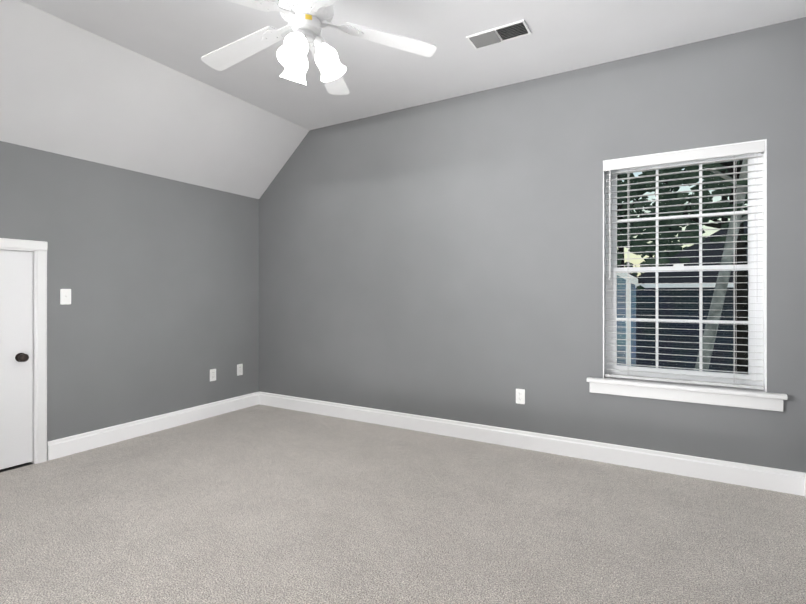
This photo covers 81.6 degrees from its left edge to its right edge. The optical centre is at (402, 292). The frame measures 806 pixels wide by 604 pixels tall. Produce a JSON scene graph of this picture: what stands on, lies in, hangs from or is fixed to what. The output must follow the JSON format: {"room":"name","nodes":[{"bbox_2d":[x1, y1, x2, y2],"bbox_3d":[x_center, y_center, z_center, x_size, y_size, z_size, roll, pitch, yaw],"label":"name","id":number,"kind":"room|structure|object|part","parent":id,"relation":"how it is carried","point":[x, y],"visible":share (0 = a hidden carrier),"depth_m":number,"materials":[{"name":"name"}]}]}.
{"room":"empty bedroom","nodes":[
{"label":"empty bedroom","id":0,"kind":"room"},
{"bbox_2d":[0,141,258,471],"bbox_3d":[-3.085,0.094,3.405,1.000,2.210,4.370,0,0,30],"label":"wall","id":1,"kind":"structure","parent":0,"point":[159,278],"depth_m":3.87,"materials":[{"name":"grey paint"}]},
{"bbox_2d":[0,238,47,463],"bbox_3d":[-2.808,0.417,2.978,0.208,1.563,0.876,0,0,30],"label":"door frame","id":2,"kind":"structure","parent":1,"relation":"in","point":[38,249],"depth_m":3.28,"materials":[{"name":"white wood"}]},
{"bbox_2d":[0,250,32,469],"bbox_3d":[-2.791,0.447,2.969,0.038,1.467,0.720,0,0,30],"label":"door","id":3,"kind":"structure","parent":2,"relation":"attached to","point":[16,338],"depth_m":3.19,"materials":[{"name":"white wood"}]},
{"bbox_3d":[-2.601,0.444,3.194,0.066,0.064,0.064,0,0,30],"label":"knob","id":4,"kind":"part","parent":2,"relation":"part of","materials":[{"name":"black metal"}]},
{"bbox_2d":[60,289,70,304],"bbox_3d":[-2.478,0.029,3.434,0.019,0.115,0.070,0,0,30],"label":"light switch","id":5,"kind":"object","parent":1,"relation":"attached to","point":[65,296],"visible":1,"depth_m":3.44,"materials":[{"name":"white plastic"}]},
{"bbox_2d":[48,391,259,460],"bbox_3d":[-2.053,1.132,4.172,0.017,0.134,1.929,0,0,30],"label":"baseboard","id":6,"kind":"structure","parent":1,"relation":"attached to","point":[58,448],"depth_m":3.93,"materials":[{"name":"white wood"}]},
{"bbox_2d":[210,369,215,380],"bbox_3d":[-1.846,0.799,4.536,0.006,0.115,0.070,0,0,30],"label":"electrical outlet","id":7,"kind":"object","parent":1,"relation":"attached to","point":[212,374],"visible":1,"depth_m":4.53,"materials":[{"name":"white plastic"}]},
{"bbox_2d":[237,364,242,375],"bbox_3d":[-1.683,0.795,4.817,0.006,0.115,0.070,0,0,30],"label":"electrical outlet","id":8,"kind":"object","parent":1,"relation":"attached to","point":[239,369],"visible":1,"depth_m":4.81,"materials":[{"name":"white plastic"}]},
{"bbox_2d":[0,0,309,198],"bbox_3d":[-2.371,-1.406,3.084,0.877,0.790,4.210,0,0,30],"label":"ceiling","id":9,"kind":"structure","parent":0,"point":[69,89],"depth_m":3.44,"materials":[{"name":"white paint"}]},
{"bbox_2d":[0,404,805,603],"bbox_3d":[-0.640,1.248,2.079,4.880,0.100,4.530,0,0,30],"label":"floor","id":10,"kind":"structure","parent":0,"point":[259,504],"depth_m":2.40,"materials":[{"name":"carpet"}]},
{"bbox_2d":[19,0,805,129],"bbox_3d":[-0.339,-1.707,1.906,3.863,0.150,4.210,0,0,30],"label":"ceiling","id":11,"kind":"structure","parent":0,"point":[183,36],"depth_m":2.98,"materials":[{"name":"white paint"}]},
{"bbox_2d":[201,0,436,94],"bbox_3d":[-0.539,-1.374,2.425,1.305,0.514,1.328,0,0,30],"label":"fan","id":12,"kind":"object","parent":11,"relation":"hanging from","point":[306,20],"visible":1,"depth_m":2.44,"materials":[{"name":"white plastic"}]},
{"bbox_3d":[-0.500,-1.473,2.421,0.282,0.317,0.282,0,0,30],"label":"motor","id":13,"kind":"part","parent":12,"relation":"part of","materials":[{"name":"white metal"}]},
{"bbox_2d":[466,20,530,48],"bbox_3d":[0.604,-1.624,2.949,0.370,0.013,0.165,0,0,30],"label":"ceiling vent","id":14,"kind":"object","parent":11,"relation":"in","point":[510,31],"visible":1,"depth_m":2.94,"materials":[{"name":"white metal"}]},
{"bbox_2d":[259,17,805,472],"bbox_3d":[0.456,-0.301,3.970,4.880,3.000,0.160,0,0,30],"label":"wall","id":15,"kind":"structure","parent":0,"point":[442,259],"depth_m":3.64,"materials":[{"name":"grey paint"}]},
{"bbox_2d":[516,389,524,403],"bbox_3d":[0.907,0.802,3.610,0.070,0.115,0.006,0,0,30],"label":"electrical outlet","id":16,"kind":"object","parent":15,"relation":"attached to","point":[520,396],"visible":1,"depth_m":3.61,"materials":[{"name":"white plastic"}]},
{"bbox_2d":[260,392,799,494],"bbox_3d":[0.412,1.132,3.892,4.560,0.134,0.017,0,0,30],"label":"baseboard","id":17,"kind":"structure","parent":15,"relation":"attached to","point":[771,479],"depth_m":3.42,"materials":[{"name":"white wood"}]},
{"bbox_2d":[603,139,766,391],"bbox_3d":[1.862,-0.166,3.154,0.928,1.549,0.155,0,0,30],"label":"window","id":18,"kind":"structure","parent":15,"relation":"in","point":[610,293],"depth_m":3.11,"materials":[{"name":"white plastic"}]},
{"bbox_3d":[1.881,-0.169,3.187,0.778,1.392,0.031,0,0,30],"label":"glass","id":19,"kind":"part","parent":18,"relation":"part of","materials":[{"name":"clear glass"}]},
{"bbox_2d":[604,141,764,389],"bbox_3d":[1.840,-0.168,3.117,0.910,1.529,0.067,0,0,30],"label":"window blinds","id":20,"kind":"object","parent":18,"relation":"attached to","point":[717,152],"visible":0.83,"depth_m":3.09,"materials":[{"name":"white plastic"}]},
{"bbox_2d":[587,377,787,411],"bbox_3d":[1.827,0.661,3.104,1.120,0.105,0.134,0,0,30],"label":"window sill","id":21,"kind":"structure","parent":15,"relation":"attached to","point":[724,396],"depth_m":3.03,"materials":[{"name":"white wood"}]},
{"bbox_2d":[800,472,805,497],"bbox_3d":[1.323,1.131,0.935,0.017,0.134,4.140,0,0,30],"label":"baseboard","id":22,"kind":"structure","parent":15,"relation":"attached to","point":[802,475],"depth_m":2.75,"materials":[{"name":"white wood"}]},
{"label":"outside","id":23,"kind":"structure","parent":0,"visible":0},
{"bbox_3d":[22.296,4.313,36.201,90.000,0.200,74.840,0,0,30],"label":"ground","id":24,"kind":"structure","parent":23,"visible":0},
{"bbox_2d":[617,167,688,290],"bbox_3d":[3.119,-2.045,10.169,5.353,12.517,6.167,0,0,30],"label":"tree","id":25,"kind":"object","parent":24,"relation":"on","point":[641,248],"depth_m":8.99,"materials":[{"name":"green plant"}]},
{"bbox_2d":[617,170,688,275],"bbox_3d":[12.880,-4.536,28.541,8.407,17.506,8.003,0,0,30],"label":"tree","id":26,"kind":"object","parent":24,"relation":"on","point":[631,224],"depth_m":26.97,"materials":[{"name":"green plant"}]},
{"bbox_2d":[621,166,698,260],"bbox_3d":[17.754,-6.029,32.242,8.513,20.493,7.628,0,0,30],"label":"tree","id":27,"kind":"object","parent":24,"relation":"on","point":[687,220],"depth_m":32.04,"materials":[{"name":"green plant"}]},
{"bbox_2d":[617,214,747,372],"bbox_3d":[9.699,0.533,18.001,18.130,7.345,13.570,0,0,30],"label":"neighbor house","id":28,"kind":"structure","parent":24,"relation":"on","point":[643,310],"depth_m":14.52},
{"bbox_3d":[7.040,0.536,13.417,18.130,7.335,2.970,0,0,30],"label":"white trim","id":29,"kind":"part","parent":28,"relation":"part of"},
{"bbox_2d":[617,159,747,370],"bbox_3d":[5.549,-1.890,6.910,6.230,12.240,6.062,0,0,30],"label":"birch tree","id":30,"kind":"object","parent":24,"relation":"on","point":[716,304],"depth_m":7.47,"materials":[{"name":"grey plant"}]},
{"bbox_2d":[618,160,747,373],"bbox_3d":[7.364,-2.790,10.088,7.102,13.986,7.483,0,0,30],"label":"tree","id":31,"kind":"object","parent":24,"relation":"on","point":[741,277],"depth_m":10.16,"materials":[{"name":"green plant"}]},
{"bbox_2d":[635,166,747,254],"bbox_3d":[16.522,-3.821,24.718,7.858,16.082,8.174,0,0,30],"label":"tree","id":32,"kind":"object","parent":24,"relation":"on","point":[670,234],"depth_m":25.04,"materials":[{"name":"green plant"}]}
]}

